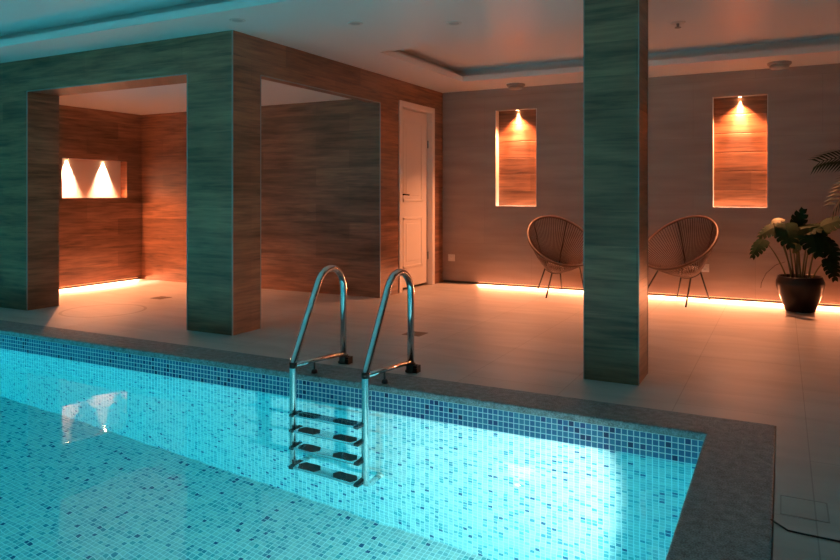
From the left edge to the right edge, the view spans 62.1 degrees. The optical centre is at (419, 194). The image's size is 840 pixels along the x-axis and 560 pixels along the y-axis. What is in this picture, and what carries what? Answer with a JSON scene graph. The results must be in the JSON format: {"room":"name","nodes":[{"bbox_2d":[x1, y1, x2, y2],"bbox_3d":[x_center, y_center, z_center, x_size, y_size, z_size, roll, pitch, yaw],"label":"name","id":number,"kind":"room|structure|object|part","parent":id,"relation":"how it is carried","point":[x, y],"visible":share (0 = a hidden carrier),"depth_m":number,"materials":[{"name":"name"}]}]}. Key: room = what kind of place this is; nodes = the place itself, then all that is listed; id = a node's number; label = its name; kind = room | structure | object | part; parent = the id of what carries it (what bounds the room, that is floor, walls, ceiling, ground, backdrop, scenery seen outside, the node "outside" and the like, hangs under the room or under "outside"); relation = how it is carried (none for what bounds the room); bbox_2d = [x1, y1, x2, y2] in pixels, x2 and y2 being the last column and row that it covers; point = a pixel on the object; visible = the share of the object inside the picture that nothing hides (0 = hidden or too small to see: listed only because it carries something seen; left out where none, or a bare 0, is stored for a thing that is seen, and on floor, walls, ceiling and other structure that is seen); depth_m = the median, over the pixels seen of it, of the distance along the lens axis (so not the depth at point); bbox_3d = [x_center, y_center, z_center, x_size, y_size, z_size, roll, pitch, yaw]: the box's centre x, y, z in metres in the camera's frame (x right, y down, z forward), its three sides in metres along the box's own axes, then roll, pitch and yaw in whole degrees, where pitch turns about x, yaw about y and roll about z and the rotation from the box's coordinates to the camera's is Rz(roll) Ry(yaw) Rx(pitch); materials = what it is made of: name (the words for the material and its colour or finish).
{"room":"spa","nodes":[
{"label":"spa","id":0,"kind":"room"},
{"bbox_2d":[59,105,140,288],"bbox_3d":[-4.202,-0.080,8.387,0.300,2.420,2.022,0,0,28],"label":"wall","id":1,"kind":"structure","parent":0,"point":[100,238],"depth_m":8.58,"materials":[{"name":"brown wood"}]},
{"bbox_2d":[62,158,120,197],"bbox_3d":[-4.081,-0.200,8.587,0.031,0.507,0.945,0,0,28],"label":"wall niche","id":2,"kind":"object","parent":1,"relation":"in","point":[81,178],"visible":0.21,"depth_m":8.59,"materials":[{"name":"beige paint"}]},
{"bbox_2d":[0,0,205,35],"bbox_3d":[-3.418,-1.458,2.963,9.520,0.025,5.620,0,0,28],"label":"ceiling","id":3,"kind":"structure","parent":0,"point":[16,16],"depth_m":5.46,"materials":[{"name":"white paint"}]},
{"bbox_2d":[0,30,260,335],"bbox_3d":[-3.954,-0.095,6.931,5.784,2.390,0.331,0,0,28],"label":"wall","id":4,"kind":"structure","parent":0,"point":[206,59],"depth_m":5.70,"materials":[{"name":"brown wood"}]},
{"bbox_2d":[26,91,27,310],"bbox_3d":[-3.740,0.058,6.635,0.009,2.085,0.009,0,0,28],"label":"trim","id":5,"kind":"structure","parent":4,"relation":"attached to","point":[26,91],"depth_m":6.63,"materials":[{"name":"silver metal"}]},
{"bbox_2d":[27,73,186,91],"bbox_3d":[-2.817,-0.987,6.155,2.079,0.009,0.009,0,0,28],"label":"trim","id":6,"kind":"structure","parent":4,"relation":"attached to","point":[184,73],"depth_m":6.09,"materials":[{"name":"silver metal"}]},
{"bbox_2d":[187,74,187,329],"bbox_3d":[-1.893,0.058,5.674,0.009,2.085,0.009,0,0,28],"label":"trim","id":7,"kind":"structure","parent":4,"relation":"attached to","point":[187,74],"depth_m":5.67,"materials":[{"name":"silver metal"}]},
{"bbox_2d":[232,30,232,335],"bbox_3d":[-1.466,-0.095,5.451,0.009,2.390,0.009,0,0,28],"label":"trim","id":8,"kind":"structure","parent":4,"relation":"attached to","point":[232,30],"depth_m":5.45,"materials":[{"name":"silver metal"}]},
{"bbox_2d":[260,75,260,328],"bbox_3d":[-1.315,0.058,5.742,0.009,2.085,0.009,0,0,28],"label":"trim","id":9,"kind":"structure","parent":4,"relation":"attached to","point":[260,75],"depth_m":5.74,"materials":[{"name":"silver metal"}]},
{"bbox_2d":[59,79,348,114],"bbox_3d":[-2.583,-1.072,7.487,3.644,0.050,1.922,0,0,28],"label":"ceiling","id":10,"kind":"structure","parent":0,"point":[172,98],"depth_m":7.49,"materials":[{"name":"white paint"}]},
{"bbox_2d":[140,99,370,296],"bbox_3d":[-2.116,-0.095,8.384,3.644,2.390,0.100,0,0,28],"label":"wall","id":11,"kind":"structure","parent":0,"point":[316,156],"depth_m":7.96,"materials":[{"name":"brown wood"}]},
{"bbox_2d":[261,39,443,297],"bbox_3d":[-0.493,-0.095,7.437,0.110,2.390,3.762,0,0,28],"label":"wall","id":12,"kind":"structure","parent":0,"point":[278,61],"depth_m":7.49,"materials":[{"name":"brown wood"}]},
{"bbox_2d":[261,75,379,102],"bbox_3d":[-0.870,-0.987,6.596,0.009,0.009,1.922,0,0,28],"label":"trim","id":13,"kind":"structure","parent":12,"relation":"attached to","point":[261,75],"depth_m":6.44,"materials":[{"name":"silver metal"}]},
{"bbox_2d":[380,103,380,297],"bbox_3d":[-0.426,0.058,7.450,0.009,2.085,0.009,0,0,28],"label":"trim","id":14,"kind":"structure","parent":12,"relation":"attached to","point":[380,103],"depth_m":7.45,"materials":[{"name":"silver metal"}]},
{"bbox_2d":[399,100,434,292],"bbox_3d":[-0.076,0.018,8.224,0.122,2.165,0.890,0,0,28],"label":"door","id":15,"kind":"structure","parent":12,"relation":"in","point":[416,122],"depth_m":8.29,"materials":[{"name":"beige wood"}]},
{"bbox_3d":[-0.084,0.555,8.232,0.006,0.590,0.481,0,0,27],"label":"moulding","id":16,"kind":"part","parent":15,"relation":"part of","materials":[{"name":"beige wood"}]},
{"bbox_3d":[-0.084,-0.395,8.232,0.006,0.950,0.481,0,0,27],"label":"moulding","id":17,"kind":"part","parent":15,"relation":"part of","materials":[{"name":"beige wood"}]},
{"bbox_2d":[0,334,775,464],"bbox_3d":[-2.383,1.976,5.288,9.050,1.688,0.270,0,0,28],"label":"wall","id":18,"kind":"structure","parent":0,"point":[672,448],"depth_m":3.94,"materials":[{"name":"tile"}]},
{"bbox_2d":[0,320,775,559],"bbox_3d":[-3.753,1.113,2.655,9.050,0.038,6.205,0,0,28],"label":"pool coping","id":19,"kind":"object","parent":18,"relation":"attached to","point":[726,513],"depth_m":3.35,"materials":[{"name":"stone"}]},
{"bbox_2d":[0,279,839,559],"bbox_3d":[-2.107,1.160,3.098,13.000,0.120,12.950,0,0,28],"label":"floor","id":20,"kind":"structure","parent":0,"point":[749,361],"depth_m":5.13,"materials":[{"name":"tile"}]},
{"bbox_2d":[152,296,170,298],"bbox_3d":[-2.770,1.099,7.457,0.156,0.003,0.156,0,0,28],"label":"floor drain","id":21,"kind":"object","parent":20,"relation":"on","point":[159,297],"visible":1,"depth_m":7.46,"materials":[{"name":"grey metal"}]},
{"bbox_2d":[289,265,420,421],"bbox_3d":[-0.397,1.321,4.201,0.597,1.755,0.626,0,0,28],"label":"pool ladder","id":22,"kind":"object","parent":20,"relation":"attached to","point":[344,358],"visible":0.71,"depth_m":4.21,"materials":[{"name":"silver metal"}]},
{"bbox_3d":[-0.624,1.320,4.333,0.043,1.753,0.573,0,0,27],"label":"handrail","id":23,"kind":"part","parent":22,"relation":"part of","materials":[{"name":"silver metal"}]},
{"bbox_3d":[-0.179,1.320,4.101,0.043,1.753,0.573,0,0,27],"label":"handrail","id":24,"kind":"part","parent":22,"relation":"part of","materials":[{"name":"silver metal"}]},
{"bbox_2d":[402,331,426,335],"bbox_3d":[-0.040,1.099,5.522,0.156,0.003,0.156,0,0,28],"label":"floor drain","id":25,"kind":"object","parent":20,"relation":"on","point":[416,333],"visible":0.73,"depth_m":5.52,"materials":[{"name":"grey metal"}]},
{"bbox_2d":[527,216,582,297],"bbox_3d":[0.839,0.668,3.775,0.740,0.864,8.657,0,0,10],"label":"chair","id":26,"kind":"object","parent":20,"relation":"on","point":[570,265],"visible":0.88,"depth_m":7.87,"materials":[{"name":"brown wicker"}]},
{"bbox_3d":[1.397,0.921,7.949,0.016,0.337,0.179,0,0,-30],"label":"leg","id":27,"kind":"part","parent":26,"relation":"part of","materials":[{"name":"black metal"}]},
{"bbox_3d":[1.401,0.973,7.559,0.016,0.240,0.375,0,0,20],"label":"leg","id":28,"kind":"part","parent":26,"relation":"part of","materials":[{"name":"black metal"}]},
{"bbox_2d":[648,215,718,306],"bbox_3d":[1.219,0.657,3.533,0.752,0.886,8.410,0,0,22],"label":"chair","id":29,"kind":"object","parent":20,"relation":"on","point":[698,261],"visible":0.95,"depth_m":7.23,"materials":[{"name":"brown wicker"}]},
{"bbox_3d":[2.381,0.909,7.197,0.257,0.364,0.016,0,0,-16],"label":"leg","id":30,"kind":"part","parent":29,"relation":"part of","materials":[{"name":"black metal"}]},
{"bbox_3d":[2.748,0.921,7.365,0.017,0.337,0.171,0,0,-1],"label":"leg","id":31,"kind":"part","parent":29,"relation":"part of","materials":[{"name":"black metal"}]},
{"bbox_3d":[2.667,0.963,6.930,0.016,0.260,0.376,0,0,28],"label":"leg","id":32,"kind":"part","parent":29,"relation":"part of","materials":[{"name":"black metal"}]},
{"bbox_3d":[2.934,0.910,7.202,0.149,0.358,0.017,0,0,-17],"label":"leg","id":33,"kind":"part","parent":29,"relation":"part of","materials":[{"name":"black metal"}]},
{"bbox_2d":[749,207,839,312],"bbox_3d":[3.590,0.605,6.608,0.835,0.991,0.446,0,0,28],"label":"monstera","id":34,"kind":"object","parent":20,"relation":"on","point":[798,292],"visible":1,"depth_m":6.48,"materials":[{"name":"green plant"}]},
{"bbox_3d":[3.381,0.618,6.620,0.235,0.400,0.019,0,0,1],"label":"stem","id":35,"kind":"part","parent":34,"relation":"part of","materials":[{"name":"yellow"}]},
{"bbox_3d":[3.447,0.530,6.615,0.198,0.573,0.052,0,0,27],"label":"stem","id":36,"kind":"part","parent":34,"relation":"part of","materials":[{"name":"yellow"}]},
{"bbox_3d":[3.505,0.542,6.606,0.121,0.548,0.017,0,0,-18],"label":"stem","id":37,"kind":"part","parent":34,"relation":"part of","materials":[{"name":"yellow"}]},
{"bbox_3d":[3.556,0.569,6.635,0.018,0.495,0.101,0,0,-15],"label":"stem","id":38,"kind":"part","parent":34,"relation":"part of","materials":[{"name":"yellow"}]},
{"bbox_3d":[3.561,0.607,6.560,0.017,0.418,0.072,0,0,14],"label":"stem","id":39,"kind":"part","parent":34,"relation":"part of","materials":[{"name":"yellow"}]},
{"bbox_3d":[3.588,0.564,6.597,0.094,0.505,0.016,0,0,-40],"label":"stem","id":40,"kind":"part","parent":34,"relation":"part of","materials":[{"name":"yellow"}]},
{"bbox_3d":[3.596,0.559,6.503,0.017,0.515,0.133,0,0,-4],"label":"stem","id":41,"kind":"part","parent":34,"relation":"part of","materials":[{"name":"yellow"}]},
{"bbox_3d":[3.659,0.591,6.574,0.124,0.451,0.018,0,0,-21],"label":"stem","id":42,"kind":"part","parent":34,"relation":"part of","materials":[{"name":"yellow"}]},
{"bbox_3d":[3.708,0.556,6.555,0.122,0.520,0.016,0,0,4],"label":"stem","id":43,"kind":"part","parent":34,"relation":"part of","materials":[{"name":"yellow"}]},
{"bbox_2d":[775,274,825,312],"bbox_3d":[3.601,0.933,6.603,0.418,0.333,0.418,0,0,27],"label":"pot","id":44,"kind":"object","parent":20,"relation":"on","point":[798,293],"depth_m":6.47,"materials":[{"name":"black ceramic"}]},
{"bbox_2d":[780,495,829,522],"bbox_3d":[1.347,1.099,2.444,0.150,0.002,0.170,0,0,28],"label":"floor hatch","id":45,"kind":"object","parent":20,"relation":"on","point":[790,506],"visible":1,"depth_m":2.44,"materials":[{"name":"grey"}]},
{"bbox_2d":[770,519,839,541],"bbox_3d":[2.505,1.093,1.656,2.988,0.011,0.080,0,0,26],"label":"cable","id":46,"kind":"object","parent":20,"relation":"on","point":[775,522],"visible":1,"depth_m":2.25,"materials":[{"name":"black rubber"}]},
{"bbox_2d":[809,149,839,219],"bbox_3d":[4.229,0.331,5.917,0.838,1.537,1.575,0,0,-29],"label":"potted palm","id":47,"kind":"object","parent":20,"relation":"on","point":[836,163],"visible":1,"depth_m":6.29,"materials":[{"name":"green plant"}]},
{"bbox_2d":[0,0,839,92],"bbox_3d":[-2.084,-1.320,3.143,12.800,0.060,12.850,0,0,28],"label":"ceiling","id":48,"kind":"structure","parent":0,"point":[321,28],"depth_m":5.46,"materials":[{"name":"white paint"}]},
{"bbox_2d":[0,0,235,39],"bbox_3d":[-3.418,-1.397,2.963,9.560,0.095,5.660,0,0,28],"label":"cove","id":49,"kind":"object","parent":48,"relation":"attached to","point":[207,2],"visible":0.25,"depth_m":5.62,"materials":[{"name":"white paint"}]},
{"bbox_2d":[229,18,245,22],"bbox_3d":[-1.347,-1.287,5.143,0.120,0.006,0.120,0,0,28],"label":"recessed light","id":50,"kind":"object","parent":48,"relation":"in","point":[237,20],"visible":1,"depth_m":5.14,"materials":[{"name":"white plastic"}]},
{"bbox_2d":[347,21,362,25],"bbox_3d":[-0.487,-1.287,5.237,0.120,0.006,0.120,0,0,28],"label":"recessed light","id":51,"kind":"object","parent":48,"relation":"in","point":[353,23],"visible":1,"depth_m":5.23,"materials":[{"name":"white plastic"}]},
{"bbox_2d":[446,21,461,25],"bbox_3d":[0.255,-1.287,5.233,0.120,0.006,0.120,0,0,28],"label":"recessed light","id":52,"kind":"object","parent":48,"relation":"in","point":[452,23],"visible":1,"depth_m":5.23,"materials":[{"name":"white plastic"}]},
{"bbox_2d":[506,83,524,89],"bbox_3d":[1.117,-1.259,8.122,0.216,0.062,0.216,0,0,28],"label":"smoke detector","id":53,"kind":"object","parent":48,"relation":"attached to","point":[511,86],"visible":1,"depth_m":8.06,"materials":[{"name":"grey plastic"}]},
{"bbox_2d":[396,37,839,75],"bbox_3d":[2.647,-1.397,5.767,6.190,0.095,2.195,0,0,28],"label":"cove","id":54,"kind":"object","parent":48,"relation":"attached to","point":[833,40],"visible":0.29,"depth_m":6.99,"materials":[{"name":"white paint"}]},
{"bbox_2d":[767,60,791,69],"bbox_3d":[3.501,-1.259,6.791,0.216,0.062,0.216,0,0,28],"label":"smoke detector","id":55,"kind":"object","parent":48,"relation":"attached to","point":[775,65],"visible":1,"depth_m":6.73,"materials":[{"name":"grey plastic"}]},
{"bbox_2d":[584,0,647,384],"bbox_3d":[1.192,-0.095,4.230,0.317,2.390,0.305,0,0,28],"label":"column","id":56,"kind":"structure","parent":0,"point":[610,26],"depth_m":4.10,"materials":[{"name":"brown wood"}]},
{"bbox_2d":[583,0,583,378],"bbox_3d":[0.981,-0.095,4.168,0.005,2.390,0.005,0,0,28],"label":"trim","id":57,"kind":"structure","parent":56,"relation":"attached to","point":[583,0],"depth_m":4.17,"materials":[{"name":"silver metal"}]},
{"bbox_2d":[638,0,638,385],"bbox_3d":[1.262,-0.095,4.022,0.005,2.390,0.005,0,0,28],"label":"trim","id":58,"kind":"structure","parent":56,"relation":"attached to","point":[638,0],"depth_m":4.02,"materials":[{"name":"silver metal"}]},
{"bbox_2d":[401,2,839,70],"bbox_3d":[2.647,-1.458,5.767,6.150,0.025,2.155,0,0,28],"label":"ceiling","id":59,"kind":"structure","parent":0,"point":[816,21],"depth_m":6.43,"materials":[{"name":"white paint"}]},
{"bbox_2d":[670,21,684,28],"bbox_3d":[2.162,-1.423,5.842,0.124,0.045,0.124,0,0,28],"label":"sprinkler head","id":60,"kind":"object","parent":59,"relation":"attached to","point":[677,23],"visible":1,"depth_m":5.83},
{"bbox_2d":[443,63,839,306],"bbox_3d":[3.423,-0.070,7.350,6.916,2.440,0.300,0,0,28],"label":"wall","id":61,"kind":"structure","parent":0,"point":[489,243],"depth_m":7.55,"materials":[{"name":"beige paint"}]},
{"bbox_2d":[448,254,454,260],"bbox_3d":[0.395,0.787,8.750,0.090,0.085,0.013,0,0,28],"label":"wall socket","id":62,"kind":"object","parent":61,"relation":"attached to","point":[451,257],"visible":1,"depth_m":8.74,"materials":[{"name":"white plastic"}]},
{"bbox_2d":[495,108,536,206],"bbox_3d":[1.172,-0.445,8.407,0.521,1.165,0.102,0,0,28],"label":"trim","id":63,"kind":"structure","parent":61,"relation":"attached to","point":[496,112],"depth_m":8.50,"materials":[{"name":"white plastic"}]},
{"bbox_2d":[499,109,535,205],"bbox_3d":[1.200,-0.445,8.461,0.561,1.205,0.021,0,0,28],"label":"wall niche","id":64,"kind":"object","parent":61,"relation":"in","point":[517,129],"visible":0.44,"depth_m":8.46,"materials":[{"name":"brown wood"}]},
{"bbox_2d":[483,282,839,304],"bbox_3d":[3.356,1.074,7.236,5.930,0.004,0.012,0,0,28],"label":"led strip","id":65,"kind":"object","parent":61,"relation":"attached to","point":[483,282],"visible":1,"depth_m":7.60,"materials":[{"name":"white"}]},
{"bbox_2d":[692,264,708,271],"bbox_3d":[2.981,0.772,7.404,0.170,0.085,0.013,0,0,28],"label":"wall socket","id":66,"kind":"object","parent":61,"relation":"attached to","point":[706,266],"visible":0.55,"depth_m":7.38,"materials":[{"name":"white plastic"}]},
{"bbox_2d":[712,94,767,207],"bbox_3d":[3.341,-0.448,7.277,0.525,1.164,0.102,0,0,28],"label":"trim","id":67,"kind":"structure","parent":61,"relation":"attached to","point":[767,94],"depth_m":7.35,"materials":[{"name":"white plastic"}]},
{"bbox_2d":[714,95,766,206],"bbox_3d":[3.370,-0.448,7.332,0.565,1.204,0.021,0,0,28],"label":"wall niche","id":68,"kind":"object","parent":61,"relation":"in","point":[740,123],"visible":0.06,"depth_m":7.32,"materials":[{"name":"brown wood"}]},
{"bbox_2d":[772,471,774,559],"bbox_3d":[0.143,1.976,0.633,0.270,1.688,5.655,0,0,28],"label":"trim","id":69,"kind":"structure","parent":0,"point":[774,471],"depth_m":2.53,"materials":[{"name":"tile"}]},
{"bbox_3d":[-3.746,2.770,2.658,8.500,0.100,5.655,0,0,28],"label":"floor","id":70,"kind":"structure","parent":0,"visible":0},
{"bbox_2d":[0,349,695,559],"bbox_3d":[-3.746,1.990,2.658,8.520,1.480,5.675,0,0,28],"label":"water","id":71,"kind":"object","parent":70,"relation":"on","point":[98,462],"visible":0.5,"depth_m":3.04,"materials":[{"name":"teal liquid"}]}
]}

